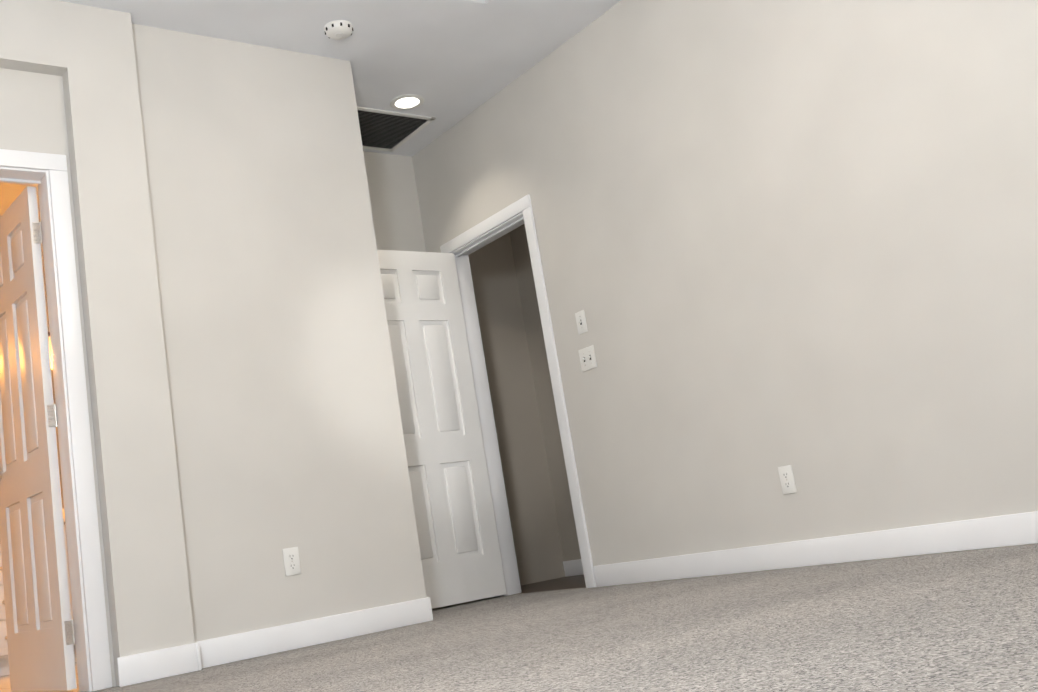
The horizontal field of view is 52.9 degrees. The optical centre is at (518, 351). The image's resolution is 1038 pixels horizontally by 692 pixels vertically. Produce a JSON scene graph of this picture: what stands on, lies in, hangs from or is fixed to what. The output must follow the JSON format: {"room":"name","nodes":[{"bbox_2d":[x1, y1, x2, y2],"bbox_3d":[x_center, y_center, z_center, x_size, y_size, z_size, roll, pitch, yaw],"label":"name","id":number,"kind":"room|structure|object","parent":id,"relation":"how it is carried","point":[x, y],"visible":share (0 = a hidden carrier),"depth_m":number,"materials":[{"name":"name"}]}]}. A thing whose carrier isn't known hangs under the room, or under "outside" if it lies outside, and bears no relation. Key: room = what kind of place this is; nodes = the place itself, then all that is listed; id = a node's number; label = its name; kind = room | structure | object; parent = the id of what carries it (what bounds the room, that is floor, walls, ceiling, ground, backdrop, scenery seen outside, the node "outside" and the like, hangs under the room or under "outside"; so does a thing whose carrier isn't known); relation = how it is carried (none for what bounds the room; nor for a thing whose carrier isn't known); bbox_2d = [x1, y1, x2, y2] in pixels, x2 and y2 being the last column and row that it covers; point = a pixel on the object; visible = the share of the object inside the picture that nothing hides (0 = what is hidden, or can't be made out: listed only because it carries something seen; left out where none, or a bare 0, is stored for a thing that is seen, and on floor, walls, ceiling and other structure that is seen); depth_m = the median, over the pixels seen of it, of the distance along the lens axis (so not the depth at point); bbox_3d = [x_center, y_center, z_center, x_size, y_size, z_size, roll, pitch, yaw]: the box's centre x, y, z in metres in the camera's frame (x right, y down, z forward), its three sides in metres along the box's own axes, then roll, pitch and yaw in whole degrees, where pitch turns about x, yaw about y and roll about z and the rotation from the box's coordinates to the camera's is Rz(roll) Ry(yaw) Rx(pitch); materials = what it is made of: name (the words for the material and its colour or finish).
{"room":"empty bedroom","nodes":[
{"label":"empty bedroom","id":0,"kind":"room"},
{"bbox_2d":[0,0,66,75],"bbox_3d":[-2.288,-1.265,4.066,0.920,0.298,0.220,-1,-13,-38],"label":"wall","id":1,"kind":"structure","parent":0,"point":[32,37],"depth_m":4.19,"materials":[{"name":"beige paint"}]},
{"bbox_2d":[0,662,82,691],"bbox_3d":[-2.898,1.694,4.911,3.470,0.060,3.355,-1,-13,-38],"label":"floor","id":2,"kind":"structure","parent":0,"point":[5,685],"depth_m":4.89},
{"bbox_2d":[0,521,76,675],"bbox_3d":[-3.239,1.544,6.342,2.190,0.848,0.560,-1,-13,-38],"label":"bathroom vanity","id":3,"kind":"object","parent":2,"relation":"on","point":[4,663],"depth_m":6.17,"materials":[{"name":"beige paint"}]},
{"bbox_2d":[42,259,63,508],"bbox_3d":[-3.984,0.716,6.480,3.470,2.745,0.120,-1,-13,-38],"label":"wall","id":4,"kind":"structure","parent":0,"point":[47,314],"depth_m":7.25,"materials":[{"name":"beige paint"}]},
{"bbox_2d":[51,369,55,403],"bbox_3d":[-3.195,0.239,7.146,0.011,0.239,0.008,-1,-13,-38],"label":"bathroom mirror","id":5,"kind":"object","parent":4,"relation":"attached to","point":[51,369],"depth_m":7.15,"materials":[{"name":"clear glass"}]},
{"bbox_2d":[56,427,63,507],"bbox_3d":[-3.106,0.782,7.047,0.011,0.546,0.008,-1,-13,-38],"label":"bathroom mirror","id":6,"kind":"object","parent":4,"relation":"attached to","point":[57,443],"depth_m":7.05,"materials":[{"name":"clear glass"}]},
{"bbox_2d":[42,74,115,686],"bbox_3d":[-1.762,0.070,4.109,0.080,2.447,0.140,-1,-13,-38],"label":"wall","id":7,"kind":"structure","parent":0,"point":[55,118],"depth_m":4.20,"materials":[{"name":"beige paint"}]},
{"bbox_2d":[0,186,76,690],"bbox_3d":[-2.063,0.380,4.341,0.173,1.999,0.734,0,-14,-42],"label":"bathroom door","id":8,"kind":"structure","parent":7,"relation":"in","point":[40,632],"depth_m":4.24,"materials":[{"name":"white paint"}]},
{"bbox_2d":[0,149,111,691],"bbox_3d":[-2.061,0.247,3.815,0.888,2.094,0.158,-1,-13,-38],"label":"door frame","id":9,"kind":"structure","parent":7,"relation":"attached to","point":[55,165],"depth_m":4.02,"materials":[{"name":"white paint"}]},
{"bbox_2d":[61,1,194,685],"bbox_3d":[-1.619,-0.088,4.216,0.280,2.745,0.220,-1,-13,-38],"label":"wall pier","id":10,"kind":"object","parent":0,"point":[145,558],"visible":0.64,"depth_m":4.11,"materials":[{"name":"beige paint"}]},
{"bbox_2d":[117,643,197,686],"bbox_3d":[-1.345,1.166,3.887,0.292,0.105,0.013,-1,-13,-38],"label":"baseboard","id":11,"kind":"structure","parent":10,"relation":"attached to","point":[154,665],"depth_m":3.88,"materials":[{"name":"white paint"}]},
{"bbox_2d":[195,642,201,670],"bbox_3d":[-1.248,1.173,4.011,0.013,0.105,0.093,-1,-13,-38],"label":"baseboard return","id":12,"kind":"object","parent":10,"relation":"attached to","point":[198,656],"visible":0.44,"depth_m":3.98,"materials":[{"name":"white paint"}]},
{"bbox_2d":[132,24,425,641],"bbox_3d":[-1.098,-0.090,4.669,1.100,2.745,0.140,-1,-13,-38],"label":"wall","id":13,"kind":"structure","parent":0,"point":[286,419],"depth_m":4.59,"materials":[{"name":"beige paint"}]},
{"bbox_2d":[282,547,300,575],"bbox_3d":[-0.955,0.882,4.381,0.070,0.114,0.008,-1,-13,-38],"label":"outlet","id":14,"kind":"object","parent":13,"relation":"attached to","point":[291,561],"visible":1,"depth_m":4.38,"materials":[{"name":"white plastic"}]},
{"bbox_2d":[197,597,432,668],"bbox_3d":[-0.832,1.173,4.383,1.100,0.105,0.013,-1,-13,-38],"label":"baseboard","id":15,"kind":"structure","parent":13,"relation":"attached to","point":[251,644],"depth_m":4.35,"materials":[{"name":"white paint"}]},
{"bbox_2d":[0,0,620,258],"bbox_3d":[-1.475,-1.737,3.958,4.670,0.320,8.145,-1,-13,-38],"label":"ceiling","id":16,"kind":"structure","parent":0,"point":[501,43],"depth_m":5.07,"materials":[{"name":"white paint"}]},
{"bbox_2d":[324,20,352,39],"bbox_3d":[-0.837,-1.490,4.848,0.136,0.044,0.136,-1,-13,-38],"label":"smoke detector","id":17,"kind":"object","parent":16,"relation":"attached to","point":[338,29],"visible":1,"depth_m":4.81,"materials":[{"name":"white plastic"}]},
{"bbox_2d":[357,106,435,151],"bbox_3d":[-0.875,-1.286,6.029,0.620,0.009,0.500,-1,-13,-38],"label":"ceiling vent","id":18,"kind":"object","parent":16,"relation":"in","point":[385,130],"visible":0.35,"depth_m":6.06,"materials":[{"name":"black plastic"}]},
{"bbox_2d":[390,94,423,109],"bbox_3d":[-0.618,-1.378,5.761,0.190,0.006,0.190,-1,-13,-38],"label":"recessed light","id":19,"kind":"object","parent":16,"relation":"in","point":[407,102],"visible":1,"depth_m":5.76,"materials":[{"name":"white glass"}]},
{"bbox_2d":[363,151,425,251],"bbox_3d":[-0.917,0.129,6.026,1.080,2.745,0.120,-1,-13,-38],"label":"wall","id":20,"kind":"structure","parent":0,"point":[395,208],"depth_m":6.39,"materials":[{"name":"beige paint"}]},
{"bbox_2d":[432,587,585,618],"bbox_3d":[-0.395,1.380,5.436,1.140,0.060,1.050,-1,-13,-38],"label":"floor","id":21,"kind":"structure","parent":0,"point":[459,608],"depth_m":5.40,"materials":[{"name":"grey carpet"}]},
{"bbox_2d":[468,233,564,584],"bbox_3d":[-0.332,0.247,7.192,1.030,2.745,0.120,-1,-13,-38],"label":"wall","id":22,"kind":"structure","parent":0,"point":[531,504],"depth_m":7.30,"materials":[{"name":"paint"}]},
{"bbox_2d":[509,224,580,560],"bbox_3d":[0.797,-0.034,6.666,0.120,2.745,2.400,-1,-13,-38],"label":"wall","id":23,"kind":"structure","parent":0,"point":[548,417],"depth_m":7.37,"materials":[{"name":"paint"}]},
{"bbox_2d":[563,559,583,576],"bbox_3d":[0.955,1.248,6.390,0.013,0.105,2.160,-1,-13,-38],"label":"baseboard","id":24,"kind":"structure","parent":23,"relation":"attached to","point":[573,567],"depth_m":7.14,"materials":[{"name":"white paint"}]},
{"bbox_2d":[518,575,585,593],"bbox_3d":[0.590,1.337,6.083,1.210,0.060,2.400,-1,-13,-38],"label":"floor","id":25,"kind":"structure","parent":0,"point":[571,582],"depth_m":6.26,"materials":[{"name":"grey carpet"}]},
{"bbox_2d":[92,543,1037,691],"bbox_3d":[-0.014,0.713,2.143,4.670,0.060,4.790,-1,-13,-38],"label":"floor carpet","id":26,"kind":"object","parent":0,"point":[962,621],"visible":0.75,"depth_m":2.53,"materials":[{"name":"grey carpet"}]},
{"bbox_2d":[412,0,1037,584],"bbox_3d":[1.214,-0.549,4.237,0.120,2.745,5.720,-1,-13,-38],"label":"wall","id":27,"kind":"structure","parent":0,"point":[800,236],"depth_m":4.32,"materials":[{"name":"beige paint"}]},
{"bbox_2d":[377,250,506,608],"bbox_3d":[-0.520,0.396,5.810,0.734,1.999,0.173,-1,-13,-38],"label":"hall door","id":28,"kind":"structure","parent":27,"relation":"in","point":[460,553],"depth_m":5.85,"materials":[{"name":"white paint"}]},
{"bbox_2d":[440,194,596,596],"bbox_3d":[0.011,0.273,5.811,0.152,2.094,0.888,-1,-13,-38],"label":"door frame","id":29,"kind":"structure","parent":27,"relation":"attached to","point":[506,546],"depth_m":5.95,"materials":[{"name":"white paint"}]},
{"bbox_2d":[575,310,587,334],"bbox_3d":[0.312,-0.150,5.298,0.017,0.114,0.070,-1,-13,-38],"label":"light switch","id":30,"kind":"object","parent":27,"relation":"attached to","point":[581,321],"visible":1,"depth_m":5.30,"materials":[{"name":"white plastic"}]},
{"bbox_2d":[578,345,596,371],"bbox_3d":[0.343,0.035,5.265,0.017,0.114,0.116,-1,-13,-38],"label":"double light switch","id":31,"kind":"object","parent":27,"relation":"attached to","point":[587,358],"visible":1,"depth_m":5.26,"materials":[{"name":"white plastic"}]},
{"bbox_2d":[778,465,796,493],"bbox_3d":[1.106,0.528,4.301,0.008,0.114,0.070,-1,-13,-38],"label":"electrical outlet","id":32,"kind":"object","parent":27,"relation":"attached to","point":[787,480],"visible":1,"depth_m":4.30,"materials":[{"name":"white plastic"}]},
{"bbox_2d":[594,511,1037,586],"bbox_3d":[1.725,0.592,3.501,0.013,0.105,4.525,-1,-13,-38],"label":"baseboard","id":33,"kind":"structure","parent":27,"relation":"attached to","point":[995,531],"depth_m":4.10,"materials":[{"name":"white paint"}]}
]}

